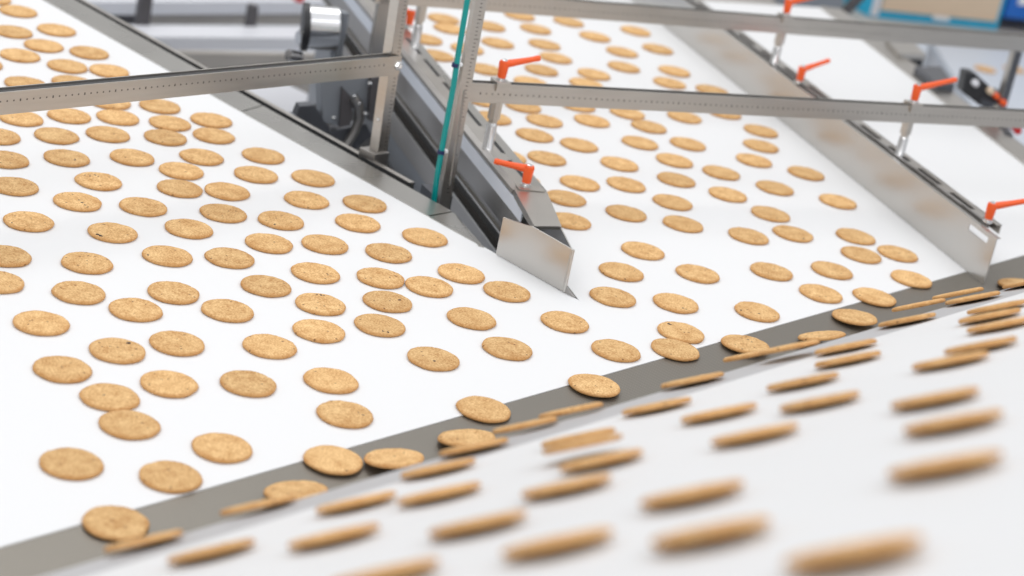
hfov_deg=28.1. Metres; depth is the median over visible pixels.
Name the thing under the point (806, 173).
biscuit
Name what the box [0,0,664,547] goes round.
conveyor
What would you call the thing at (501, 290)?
biscuit
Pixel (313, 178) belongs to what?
biscuit
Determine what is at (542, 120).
biscuit
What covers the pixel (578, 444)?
biscuit
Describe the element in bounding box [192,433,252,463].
biscuit
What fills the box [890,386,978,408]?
biscuit
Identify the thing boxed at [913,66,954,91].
junction box
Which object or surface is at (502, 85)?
clamp
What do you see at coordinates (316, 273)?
biscuit
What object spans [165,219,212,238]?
biscuit
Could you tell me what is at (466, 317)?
biscuit
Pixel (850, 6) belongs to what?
hood
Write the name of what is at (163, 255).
biscuit
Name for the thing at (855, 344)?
biscuit
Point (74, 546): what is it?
plate
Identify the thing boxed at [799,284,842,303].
biscuit
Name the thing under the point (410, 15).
lever
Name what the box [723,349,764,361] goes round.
biscuit
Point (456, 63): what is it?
air hose
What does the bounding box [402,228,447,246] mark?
biscuit
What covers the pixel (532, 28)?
biscuit
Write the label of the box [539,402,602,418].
biscuit
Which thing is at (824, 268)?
biscuit
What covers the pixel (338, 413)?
biscuit
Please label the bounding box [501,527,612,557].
biscuit
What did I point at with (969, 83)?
sensor
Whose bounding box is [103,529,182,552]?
biscuit
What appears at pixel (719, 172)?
biscuit
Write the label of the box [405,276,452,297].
biscuit
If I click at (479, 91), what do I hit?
frame
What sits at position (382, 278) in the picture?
biscuit
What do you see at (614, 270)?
biscuit
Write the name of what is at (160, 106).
biscuit
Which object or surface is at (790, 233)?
biscuit
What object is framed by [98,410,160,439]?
biscuit
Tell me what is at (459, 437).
biscuit
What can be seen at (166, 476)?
biscuit
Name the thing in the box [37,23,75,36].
biscuit
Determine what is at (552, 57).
biscuit
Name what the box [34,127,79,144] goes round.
biscuit
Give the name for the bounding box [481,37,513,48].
biscuit
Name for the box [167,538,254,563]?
biscuit
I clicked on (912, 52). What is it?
cover plate
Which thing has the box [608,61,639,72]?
biscuit
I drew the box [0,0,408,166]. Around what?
frame
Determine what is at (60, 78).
biscuit
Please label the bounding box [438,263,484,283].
biscuit
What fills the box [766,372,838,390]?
biscuit
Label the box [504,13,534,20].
biscuit
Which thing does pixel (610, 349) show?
biscuit
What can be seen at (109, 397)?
biscuit
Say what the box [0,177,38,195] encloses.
biscuit
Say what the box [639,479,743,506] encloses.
biscuit
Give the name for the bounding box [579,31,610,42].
biscuit
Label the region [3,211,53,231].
biscuit
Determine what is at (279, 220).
biscuit
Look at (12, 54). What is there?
biscuit
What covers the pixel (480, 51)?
biscuit
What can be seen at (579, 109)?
biscuit
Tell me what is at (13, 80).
biscuit
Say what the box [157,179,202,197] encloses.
biscuit
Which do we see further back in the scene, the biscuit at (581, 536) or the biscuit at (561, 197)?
the biscuit at (561, 197)
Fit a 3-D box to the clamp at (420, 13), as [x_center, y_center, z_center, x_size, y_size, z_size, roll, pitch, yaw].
[-0.159,-0.470,3.544,0.023,0.111,0.025,0,24,-27]
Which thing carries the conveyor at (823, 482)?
on the floor
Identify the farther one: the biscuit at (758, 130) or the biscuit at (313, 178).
the biscuit at (758, 130)
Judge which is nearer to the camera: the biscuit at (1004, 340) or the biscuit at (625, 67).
the biscuit at (1004, 340)
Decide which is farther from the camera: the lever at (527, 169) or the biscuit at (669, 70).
the biscuit at (669, 70)
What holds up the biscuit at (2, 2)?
on the conveyor at (38, 415)
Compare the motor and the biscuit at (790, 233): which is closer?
the biscuit at (790, 233)
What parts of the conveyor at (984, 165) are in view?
skirt panel, gap panel, frame, frame, rail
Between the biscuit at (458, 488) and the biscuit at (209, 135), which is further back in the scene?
the biscuit at (209, 135)
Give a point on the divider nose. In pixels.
(541, 248)
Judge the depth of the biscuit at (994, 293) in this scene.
2.38 m
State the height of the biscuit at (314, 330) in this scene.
0.006 m
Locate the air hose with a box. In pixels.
[431,0,469,201]
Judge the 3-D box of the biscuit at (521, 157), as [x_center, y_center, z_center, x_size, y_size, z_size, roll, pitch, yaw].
[-0.008,-0.211,3.292,0.066,0.006,0.065,24,24,29]
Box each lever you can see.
[405,8,414,27]
[494,158,534,186]
[795,58,830,83]
[982,199,1023,223]
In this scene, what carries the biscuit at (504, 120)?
on the conveyor at (984, 165)
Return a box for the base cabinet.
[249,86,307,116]
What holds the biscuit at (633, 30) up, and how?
on the conveyor at (984, 165)
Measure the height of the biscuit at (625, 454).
0.038 m
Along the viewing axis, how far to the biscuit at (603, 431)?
1.72 m
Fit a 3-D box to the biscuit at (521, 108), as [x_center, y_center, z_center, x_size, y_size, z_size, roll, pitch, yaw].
[0.019,-0.319,3.582,0.065,0.006,0.064,26,25,33]
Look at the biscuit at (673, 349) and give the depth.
2.65 m
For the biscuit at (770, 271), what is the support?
on the conveyor at (984, 165)
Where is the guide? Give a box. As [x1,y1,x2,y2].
[633,0,1001,283]
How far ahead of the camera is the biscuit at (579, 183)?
3.23 m
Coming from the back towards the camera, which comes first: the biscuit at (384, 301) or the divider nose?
the divider nose
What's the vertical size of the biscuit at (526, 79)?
0.006 m
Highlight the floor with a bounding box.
[158,25,927,65]
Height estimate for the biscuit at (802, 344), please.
0.037 m
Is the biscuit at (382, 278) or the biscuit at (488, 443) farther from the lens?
the biscuit at (382, 278)
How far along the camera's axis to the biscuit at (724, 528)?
1.06 m
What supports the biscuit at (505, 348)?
on the conveyor at (38, 415)
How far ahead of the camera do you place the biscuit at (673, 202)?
3.23 m
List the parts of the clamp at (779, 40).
arm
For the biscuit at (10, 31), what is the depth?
3.40 m
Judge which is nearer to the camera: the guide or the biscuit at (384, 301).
the biscuit at (384, 301)
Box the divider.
[330,0,545,222]
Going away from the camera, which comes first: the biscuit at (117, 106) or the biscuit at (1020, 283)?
the biscuit at (1020, 283)
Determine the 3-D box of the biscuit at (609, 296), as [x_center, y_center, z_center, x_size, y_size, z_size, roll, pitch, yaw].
[0.138,0.012,2.797,0.066,0.006,0.065,9,21,-6]
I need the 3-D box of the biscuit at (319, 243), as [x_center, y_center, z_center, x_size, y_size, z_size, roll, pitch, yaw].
[-0.253,-0.060,2.772,0.064,0.006,0.065,12,21,1]
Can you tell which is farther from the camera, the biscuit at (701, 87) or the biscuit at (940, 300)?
the biscuit at (701, 87)
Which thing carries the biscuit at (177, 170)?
on the conveyor at (38, 415)
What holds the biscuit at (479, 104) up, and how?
on the conveyor at (984, 165)
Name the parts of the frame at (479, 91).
post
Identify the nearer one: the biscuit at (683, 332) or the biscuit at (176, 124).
the biscuit at (683, 332)
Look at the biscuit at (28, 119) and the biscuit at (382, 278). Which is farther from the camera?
the biscuit at (28, 119)
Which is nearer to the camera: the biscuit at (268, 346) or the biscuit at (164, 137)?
the biscuit at (268, 346)
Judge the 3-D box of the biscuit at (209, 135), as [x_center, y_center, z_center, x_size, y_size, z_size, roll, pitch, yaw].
[-0.453,-0.232,3.107,0.065,0.006,0.066,-7,28,-40]
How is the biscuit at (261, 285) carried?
on the conveyor at (38, 415)
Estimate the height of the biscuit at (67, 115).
0.006 m
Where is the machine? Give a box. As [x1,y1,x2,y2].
[86,0,325,93]
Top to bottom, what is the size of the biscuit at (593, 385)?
0.007 m
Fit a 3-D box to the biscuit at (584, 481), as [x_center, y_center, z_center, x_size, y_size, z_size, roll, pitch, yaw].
[0.038,0.137,1.419,0.059,0.038,0.060,13,21,2]
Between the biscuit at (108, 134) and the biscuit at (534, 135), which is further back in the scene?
the biscuit at (534, 135)
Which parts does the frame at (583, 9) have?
post, post, post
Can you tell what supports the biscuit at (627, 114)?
on the conveyor at (984, 165)
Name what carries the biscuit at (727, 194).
on the conveyor at (984, 165)
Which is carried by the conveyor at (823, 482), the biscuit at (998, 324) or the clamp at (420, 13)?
the biscuit at (998, 324)
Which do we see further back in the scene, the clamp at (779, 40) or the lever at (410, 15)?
the clamp at (779, 40)
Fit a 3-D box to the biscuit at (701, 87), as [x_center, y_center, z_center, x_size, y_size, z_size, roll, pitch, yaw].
[0.385,-0.380,3.934,0.065,0.006,0.065,1,24,-27]
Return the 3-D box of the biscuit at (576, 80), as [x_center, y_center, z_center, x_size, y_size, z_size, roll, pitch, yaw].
[0.138,-0.380,3.802,0.065,0.006,0.066,9,21,-6]
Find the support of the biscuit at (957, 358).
on the conveyor at (823, 482)
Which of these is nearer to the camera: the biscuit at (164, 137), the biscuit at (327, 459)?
the biscuit at (327, 459)
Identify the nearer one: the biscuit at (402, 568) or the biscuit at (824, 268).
the biscuit at (402, 568)
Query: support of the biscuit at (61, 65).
on the conveyor at (38, 415)
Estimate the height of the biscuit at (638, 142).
0.006 m
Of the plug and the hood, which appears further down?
the plug
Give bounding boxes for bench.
[842,2,1023,34]
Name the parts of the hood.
panel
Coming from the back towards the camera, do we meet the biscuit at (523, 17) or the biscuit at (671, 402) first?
the biscuit at (523, 17)
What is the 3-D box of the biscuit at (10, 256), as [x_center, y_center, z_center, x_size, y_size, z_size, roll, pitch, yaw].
[-0.625,-0.040,2.524,0.065,0.006,0.064,0,24,-28]
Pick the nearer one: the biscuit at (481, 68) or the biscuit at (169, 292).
the biscuit at (169, 292)
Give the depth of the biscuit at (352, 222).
2.87 m
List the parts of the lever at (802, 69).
arm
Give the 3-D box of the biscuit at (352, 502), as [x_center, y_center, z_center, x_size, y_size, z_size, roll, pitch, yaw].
[-0.122,0.168,1.602,0.064,0.038,0.054,-7,28,-40]
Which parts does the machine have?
panel, panel, panel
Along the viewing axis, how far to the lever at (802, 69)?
3.79 m
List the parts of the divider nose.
nose plate, nose plate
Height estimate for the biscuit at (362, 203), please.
0.006 m
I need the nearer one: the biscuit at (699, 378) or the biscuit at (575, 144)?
the biscuit at (699, 378)
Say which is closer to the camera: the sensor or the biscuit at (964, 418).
the biscuit at (964, 418)
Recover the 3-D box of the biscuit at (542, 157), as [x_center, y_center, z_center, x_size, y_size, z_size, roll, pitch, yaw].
[0.057,-0.211,3.327,0.065,0.006,0.066,27,26,35]
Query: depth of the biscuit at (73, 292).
2.46 m
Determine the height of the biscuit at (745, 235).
0.006 m
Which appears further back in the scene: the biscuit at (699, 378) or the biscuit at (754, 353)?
the biscuit at (754, 353)
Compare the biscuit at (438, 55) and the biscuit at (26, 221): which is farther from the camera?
the biscuit at (438, 55)
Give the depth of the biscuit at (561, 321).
2.67 m
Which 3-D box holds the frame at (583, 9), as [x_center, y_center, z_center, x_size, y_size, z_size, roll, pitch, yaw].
[0.473,-0.483,3.862,1.600,0.400,0.016,0,24,-27]
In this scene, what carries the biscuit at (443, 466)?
on the conveyor at (823, 482)
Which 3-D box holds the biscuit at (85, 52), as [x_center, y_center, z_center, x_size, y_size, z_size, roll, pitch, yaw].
[-0.699,-0.389,3.381,0.065,0.006,0.064,7,21,-13]
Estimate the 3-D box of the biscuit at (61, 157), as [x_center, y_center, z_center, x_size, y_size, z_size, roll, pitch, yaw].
[-0.629,-0.184,2.892,0.065,0.006,0.065,1,24,-27]
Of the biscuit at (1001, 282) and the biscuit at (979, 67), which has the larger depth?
the biscuit at (979, 67)
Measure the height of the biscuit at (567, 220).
0.006 m
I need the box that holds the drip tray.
[314,104,393,169]
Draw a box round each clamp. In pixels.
[410,5,426,48]
[482,55,540,149]
[770,0,807,63]
[895,77,956,155]
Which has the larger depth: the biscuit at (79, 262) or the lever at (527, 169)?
the lever at (527, 169)
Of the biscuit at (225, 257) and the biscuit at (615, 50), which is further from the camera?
the biscuit at (615, 50)
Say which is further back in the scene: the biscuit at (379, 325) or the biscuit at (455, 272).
the biscuit at (455, 272)
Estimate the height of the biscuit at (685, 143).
0.006 m
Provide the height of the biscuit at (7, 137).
0.006 m
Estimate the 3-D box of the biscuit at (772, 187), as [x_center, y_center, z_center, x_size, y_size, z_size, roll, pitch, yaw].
[0.439,-0.168,3.417,0.066,0.006,0.065,14,21,7]
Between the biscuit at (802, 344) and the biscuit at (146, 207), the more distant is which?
the biscuit at (146, 207)
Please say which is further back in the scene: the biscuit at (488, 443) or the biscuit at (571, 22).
the biscuit at (571, 22)
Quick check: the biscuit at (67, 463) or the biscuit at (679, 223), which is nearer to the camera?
the biscuit at (67, 463)
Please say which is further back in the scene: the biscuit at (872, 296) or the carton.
the carton
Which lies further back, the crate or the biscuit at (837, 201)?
the crate
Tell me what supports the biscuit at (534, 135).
on the conveyor at (984, 165)
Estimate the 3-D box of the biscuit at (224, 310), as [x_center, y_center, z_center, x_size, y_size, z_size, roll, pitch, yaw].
[-0.347,0.027,2.499,0.065,0.006,0.065,10,21,-4]
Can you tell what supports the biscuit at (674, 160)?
on the conveyor at (984, 165)
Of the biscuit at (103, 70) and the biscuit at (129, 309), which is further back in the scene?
the biscuit at (103, 70)
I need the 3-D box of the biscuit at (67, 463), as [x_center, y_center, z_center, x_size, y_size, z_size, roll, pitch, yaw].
[-0.444,0.177,2.064,0.065,0.006,0.066,9,21,-7]
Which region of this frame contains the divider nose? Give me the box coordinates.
[496,189,574,296]
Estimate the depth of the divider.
3.29 m
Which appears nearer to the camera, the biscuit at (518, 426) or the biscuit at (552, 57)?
the biscuit at (518, 426)
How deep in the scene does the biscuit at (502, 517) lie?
1.29 m
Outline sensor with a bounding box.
[957,68,1006,106]
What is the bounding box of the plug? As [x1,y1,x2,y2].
[999,127,1021,137]
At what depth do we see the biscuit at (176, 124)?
3.11 m
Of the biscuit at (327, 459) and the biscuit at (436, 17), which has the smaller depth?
the biscuit at (327, 459)
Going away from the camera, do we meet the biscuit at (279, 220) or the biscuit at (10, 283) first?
the biscuit at (10, 283)
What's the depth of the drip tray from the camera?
3.75 m
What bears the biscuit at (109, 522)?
on the plate at (74, 546)
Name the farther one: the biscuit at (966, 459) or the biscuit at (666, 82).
the biscuit at (666, 82)
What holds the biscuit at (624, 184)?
on the conveyor at (984, 165)
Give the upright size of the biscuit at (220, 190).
0.006 m
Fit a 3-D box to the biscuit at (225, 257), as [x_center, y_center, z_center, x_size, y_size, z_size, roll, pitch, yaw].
[-0.367,-0.040,2.660,0.065,0.006,0.065,12,21,0]
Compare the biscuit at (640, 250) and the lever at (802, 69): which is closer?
the biscuit at (640, 250)
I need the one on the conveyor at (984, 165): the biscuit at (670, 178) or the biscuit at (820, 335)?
the biscuit at (670, 178)
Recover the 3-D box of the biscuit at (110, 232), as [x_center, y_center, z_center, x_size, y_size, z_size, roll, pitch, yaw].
[-0.519,-0.073,2.663,0.066,0.006,0.065,-3,26,-34]
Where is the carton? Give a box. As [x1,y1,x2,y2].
[843,0,1004,29]
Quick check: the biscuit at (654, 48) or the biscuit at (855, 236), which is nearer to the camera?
the biscuit at (855, 236)
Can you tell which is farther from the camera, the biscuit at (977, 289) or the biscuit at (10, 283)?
the biscuit at (977, 289)
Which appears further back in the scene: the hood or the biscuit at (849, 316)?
the hood
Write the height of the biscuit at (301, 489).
0.020 m
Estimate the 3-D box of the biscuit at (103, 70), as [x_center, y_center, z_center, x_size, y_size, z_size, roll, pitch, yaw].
[-0.651,-0.351,3.309,0.065,0.006,0.064,-1,24,-30]
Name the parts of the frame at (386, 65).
post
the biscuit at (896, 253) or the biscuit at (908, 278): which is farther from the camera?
the biscuit at (896, 253)
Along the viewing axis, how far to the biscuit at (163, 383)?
2.27 m
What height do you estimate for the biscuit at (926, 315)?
0.037 m
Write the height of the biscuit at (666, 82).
0.006 m
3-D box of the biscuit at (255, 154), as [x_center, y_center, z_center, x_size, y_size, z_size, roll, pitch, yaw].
[-0.372,-0.198,3.065,0.066,0.006,0.065,-9,29,-43]
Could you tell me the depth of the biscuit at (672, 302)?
2.81 m
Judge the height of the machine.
0.651 m
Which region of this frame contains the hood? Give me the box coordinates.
[701,0,863,13]
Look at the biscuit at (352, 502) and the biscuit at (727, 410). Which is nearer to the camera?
the biscuit at (352, 502)
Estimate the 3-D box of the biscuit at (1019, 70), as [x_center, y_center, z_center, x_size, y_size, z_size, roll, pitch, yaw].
[1.484,-0.647,6.043,0.065,0.006,0.066,25,24,30]
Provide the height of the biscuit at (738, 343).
0.009 m
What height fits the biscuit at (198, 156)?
0.006 m
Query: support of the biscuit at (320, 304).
on the conveyor at (38, 415)
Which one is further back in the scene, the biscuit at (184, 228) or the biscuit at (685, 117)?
the biscuit at (685, 117)
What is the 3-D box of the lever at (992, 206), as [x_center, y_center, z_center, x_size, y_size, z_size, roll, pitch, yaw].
[0.775,-0.122,3.194,0.076,0.047,0.017,6,22,-15]
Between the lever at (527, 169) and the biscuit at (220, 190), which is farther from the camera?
the lever at (527, 169)
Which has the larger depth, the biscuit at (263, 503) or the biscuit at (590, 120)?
the biscuit at (590, 120)
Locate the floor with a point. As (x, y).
(923, 47)
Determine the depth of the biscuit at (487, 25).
4.06 m
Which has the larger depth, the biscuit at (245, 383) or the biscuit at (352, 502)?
the biscuit at (245, 383)
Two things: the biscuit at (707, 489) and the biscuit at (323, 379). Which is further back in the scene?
the biscuit at (323, 379)
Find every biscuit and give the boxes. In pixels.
[0,0,11,4]
[0,5,36,17]
[0,25,32,38]
[0,48,40,62]
[0,112,43,126]
[0,128,20,144]
[0,150,28,168]
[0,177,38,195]
[0,245,31,266]
[0,271,23,293]
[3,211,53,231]
[4,76,44,85]
[13,310,69,335]
[24,39,63,52]
[32,356,91,382]
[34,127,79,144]
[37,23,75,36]
[39,447,103,480]
[43,149,89,166]
[47,59,87,73]
[47,108,90,123]
[51,75,86,82]
[51,281,105,304]
[53,192,101,211]
[61,252,112,273]
[69,46,108,59]
[74,172,121,190]
[79,383,139,411]
[82,505,149,541]
[86,126,129,142]
[87,222,137,242]
[89,64,128,77]
[89,337,145,363]
[95,102,130,109]
[96,109,138,125]
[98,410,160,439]
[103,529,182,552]
[108,298,162,321]
[110,148,154,166]
[119,197,166,216]
[139,99,179,113]
[139,460,202,493]
[140,370,198,397]
[142,245,192,266]
[144,129,186,145]
[147,281,199,304]
[149,115,190,131]
[149,331,204,356]
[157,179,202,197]
[159,162,203,179]
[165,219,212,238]
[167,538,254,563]
[179,148,223,165]
[190,112,231,127]
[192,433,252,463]
[193,127,234,143]
[199,204,246,222]
[201,299,253,322]
[204,182,249,200]
[204,247,254,268]
[220,370,276,397]
[220,495,295,515]
[234,166,277,183]
[240,275,290,297]
[242,147,284,164]
[242,334,296,358]
[245,233,292,253]
[258,211,303,230]
[263,480,327,501]
[284,191,329,208]
[287,523,379,548]
[291,169,334,186]
[291,262,339,283]
[292,319,344,343]
[295,293,345,315]
[301,234,348,254]
[303,367,358,393]
[303,445,362,475]
[315,491,396,513]
[316,400,372,428]
[335,213,380,232]
[343,195,386,212]
[346,557,438,575]
[354,314,405,336]
[357,267,404,288]
[362,291,411,312]
[364,448,423,468]
[365,243,411,263]
[397,481,480,504]
[400,458,475,477]
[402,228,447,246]
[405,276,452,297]
[407,347,459,370]
[420,33,442,44]
[426,49,454,61]
[427,13,459,24]
[428,510,526,536]
[433,23,465,34]
[437,429,494,446]
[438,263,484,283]
[439,437,508,455]
[447,307,495,329]
[451,43,483,54]
[456,396,510,422]
[471,102,489,107]
[474,63,497,75]
[479,111,511,125]
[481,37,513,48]
[482,21,505,31]
[482,337,532,360]
[483,281,530,301]
[492,416,556,434]
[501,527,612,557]
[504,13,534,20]
[505,104,540,112]
[513,76,546,83]
[513,151,526,163]
[516,128,553,142]
[520,23,550,34]
[521,473,610,497]
[525,64,557,75]
[526,114,562,127]
[527,150,566,165]
[528,39,560,49]
[539,52,571,63]
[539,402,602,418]
[540,311,588,333]
[541,427,615,446]
[543,433,622,454]
[547,190,586,206]
[553,17,583,26]
[556,212,590,229]
[559,448,642,470]
[560,137,597,152]
[560,175,599,191]
[565,107,594,112]
[568,374,619,397]
[569,77,602,86]
[574,114,609,127]
[577,68,610,80]
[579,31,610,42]
[589,287,635,307]
[591,339,640,362]
[599,262,643,281]
[600,156,638,171]
[605,204,646,221]
[606,46,637,57]
[606,176,645,192]
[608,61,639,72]
[610,109,644,119]
[620,25,650,36]
[621,135,657,149]
[621,241,664,259]
[622,397,691,414]
[631,120,666,133]
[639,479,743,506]
[642,43,672,54]
[650,516,769,546]
[651,338,699,361]
[652,194,692,210]
[653,77,685,88]
[653,293,698,313]
[656,153,692,167]
[657,172,695,187]
[657,321,704,343]
[658,65,689,76]
[661,372,723,388]
[663,215,702,232]
[667,112,701,123]
[670,137,705,150]
[675,264,719,283]
[680,402,756,422]
[696,84,727,92]
[702,165,739,180]
[708,186,746,202]
[711,422,798,444]
[712,114,740,119]
[721,334,769,352]
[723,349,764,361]
[728,227,768,244]
[734,301,779,322]
[736,153,771,167]
[743,139,778,152]
[744,124,777,137]
[750,262,792,280]
[751,206,789,221]
[756,180,793,195]
[759,339,819,354]
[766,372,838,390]
[772,225,812,242]
[779,391,859,411]
[783,533,922,568]
[787,166,824,180]
[798,331,845,340]
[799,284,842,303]
[811,261,852,279]
[814,339,876,354]
[814,350,880,367]
[819,194,856,209]
[832,309,877,325]
[836,228,875,244]
[841,246,881,263]
[852,287,895,306]
[877,245,917,262]
[878,312,935,326]
[887,450,1002,477]
[890,270,931,288]
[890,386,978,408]
[891,298,945,311]
[903,408,1002,433]
[912,350,988,369]
[932,287,983,299]
[944,336,1017,354]
[945,291,999,304]
[958,308,1020,323]
[966,317,1023,332]
[967,299,1023,314]
[974,65,995,72]
[997,278,1023,286]
[1002,280,1023,288]
[1003,65,1023,72]
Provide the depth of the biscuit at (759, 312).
2.84 m
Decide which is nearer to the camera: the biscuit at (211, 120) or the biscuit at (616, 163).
the biscuit at (211, 120)
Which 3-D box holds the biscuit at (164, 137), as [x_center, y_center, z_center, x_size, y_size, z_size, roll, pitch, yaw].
[-0.518,-0.225,3.057,0.065,0.006,0.064,17,21,13]
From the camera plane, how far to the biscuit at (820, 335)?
2.76 m
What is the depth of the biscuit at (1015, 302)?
2.17 m
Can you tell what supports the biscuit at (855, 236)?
on the conveyor at (984, 165)
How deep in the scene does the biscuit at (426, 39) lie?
3.87 m
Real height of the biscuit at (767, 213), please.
0.006 m
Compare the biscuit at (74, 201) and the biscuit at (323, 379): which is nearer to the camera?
the biscuit at (323, 379)
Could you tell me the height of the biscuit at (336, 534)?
0.038 m
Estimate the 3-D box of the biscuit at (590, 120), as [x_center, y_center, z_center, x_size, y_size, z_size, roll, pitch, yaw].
[0.140,-0.293,3.580,0.065,0.006,0.064,14,21,6]
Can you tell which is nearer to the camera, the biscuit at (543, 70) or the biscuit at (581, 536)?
the biscuit at (581, 536)
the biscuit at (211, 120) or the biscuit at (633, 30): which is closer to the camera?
the biscuit at (211, 120)
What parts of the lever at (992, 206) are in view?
arm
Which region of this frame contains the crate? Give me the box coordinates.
[1001,0,1023,19]
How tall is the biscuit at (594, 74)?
0.006 m
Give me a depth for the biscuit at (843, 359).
1.92 m
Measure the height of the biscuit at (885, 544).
0.039 m
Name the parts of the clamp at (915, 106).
arm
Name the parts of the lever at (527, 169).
arm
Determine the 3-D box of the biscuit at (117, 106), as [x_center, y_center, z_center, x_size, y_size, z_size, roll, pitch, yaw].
[-0.622,-0.288,3.163,0.065,0.006,0.064,1,23,-26]
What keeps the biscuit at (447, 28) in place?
on the conveyor at (984, 165)
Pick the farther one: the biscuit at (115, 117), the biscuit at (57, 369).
the biscuit at (115, 117)
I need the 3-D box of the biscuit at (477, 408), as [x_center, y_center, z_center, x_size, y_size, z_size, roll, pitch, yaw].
[-0.032,0.141,2.375,0.064,0.006,0.065,24,24,30]
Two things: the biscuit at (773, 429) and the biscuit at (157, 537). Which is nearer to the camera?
the biscuit at (773, 429)
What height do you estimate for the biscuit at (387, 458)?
0.018 m
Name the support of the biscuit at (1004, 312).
on the conveyor at (823, 482)
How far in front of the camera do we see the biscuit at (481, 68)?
3.75 m
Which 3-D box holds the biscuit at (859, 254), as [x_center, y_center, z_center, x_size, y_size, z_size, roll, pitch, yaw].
[0.542,-0.052,3.175,0.065,0.006,0.065,18,22,17]
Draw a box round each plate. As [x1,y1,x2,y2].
[0,256,1023,575]
[885,41,925,65]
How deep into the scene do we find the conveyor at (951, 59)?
6.02 m
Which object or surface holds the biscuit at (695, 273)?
on the conveyor at (984, 165)
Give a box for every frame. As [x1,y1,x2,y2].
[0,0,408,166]
[368,0,1023,107]
[420,0,1023,209]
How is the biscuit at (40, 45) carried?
on the conveyor at (38, 415)
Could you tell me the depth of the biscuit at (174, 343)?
2.38 m
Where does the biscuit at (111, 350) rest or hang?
on the conveyor at (38, 415)
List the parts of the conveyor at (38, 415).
edge rail, bearing bracket, bracket plate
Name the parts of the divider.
guide plate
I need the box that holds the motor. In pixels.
[284,2,348,60]
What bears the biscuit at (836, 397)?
on the conveyor at (823, 482)
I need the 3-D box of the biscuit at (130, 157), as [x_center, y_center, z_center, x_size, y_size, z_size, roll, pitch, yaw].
[-0.547,-0.188,2.947,0.065,0.006,0.064,18,22,15]
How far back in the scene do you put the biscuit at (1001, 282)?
3.18 m
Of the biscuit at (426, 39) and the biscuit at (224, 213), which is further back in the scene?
the biscuit at (426, 39)
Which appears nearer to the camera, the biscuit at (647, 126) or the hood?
the biscuit at (647, 126)
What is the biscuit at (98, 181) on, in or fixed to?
on the conveyor at (38, 415)
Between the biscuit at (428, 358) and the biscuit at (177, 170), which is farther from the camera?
the biscuit at (177, 170)
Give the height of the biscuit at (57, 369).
0.006 m
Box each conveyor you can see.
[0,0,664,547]
[44,286,1023,575]
[307,0,1023,348]
[923,45,1023,144]
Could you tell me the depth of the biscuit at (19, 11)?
3.52 m
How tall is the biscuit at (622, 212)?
0.006 m
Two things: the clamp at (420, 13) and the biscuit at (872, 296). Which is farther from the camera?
the clamp at (420, 13)
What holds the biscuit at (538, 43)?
on the conveyor at (984, 165)
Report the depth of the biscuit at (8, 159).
2.83 m
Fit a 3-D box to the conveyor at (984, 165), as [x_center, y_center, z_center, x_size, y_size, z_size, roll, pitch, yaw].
[0.382,0.119,3.916,1.354,0.904,2.071,4,22,-20]
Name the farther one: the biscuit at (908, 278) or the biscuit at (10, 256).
the biscuit at (908, 278)
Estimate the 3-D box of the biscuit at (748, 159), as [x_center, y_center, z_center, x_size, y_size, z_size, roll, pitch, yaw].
[0.419,-0.221,3.545,0.064,0.006,0.065,12,21,0]
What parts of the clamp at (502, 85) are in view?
arm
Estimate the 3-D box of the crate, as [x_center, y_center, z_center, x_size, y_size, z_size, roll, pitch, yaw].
[1.677,-0.994,6.585,0.405,0.191,0.357,2,23,-24]
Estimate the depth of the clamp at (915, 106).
3.44 m
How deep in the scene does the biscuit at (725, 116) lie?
3.77 m
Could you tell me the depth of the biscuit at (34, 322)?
2.35 m
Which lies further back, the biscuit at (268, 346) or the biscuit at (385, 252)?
the biscuit at (385, 252)
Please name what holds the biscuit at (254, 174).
on the conveyor at (38, 415)
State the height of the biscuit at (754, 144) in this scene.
0.006 m
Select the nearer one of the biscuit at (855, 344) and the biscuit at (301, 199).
the biscuit at (855, 344)
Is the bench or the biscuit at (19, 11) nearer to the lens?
the biscuit at (19, 11)
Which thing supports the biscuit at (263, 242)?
on the conveyor at (38, 415)

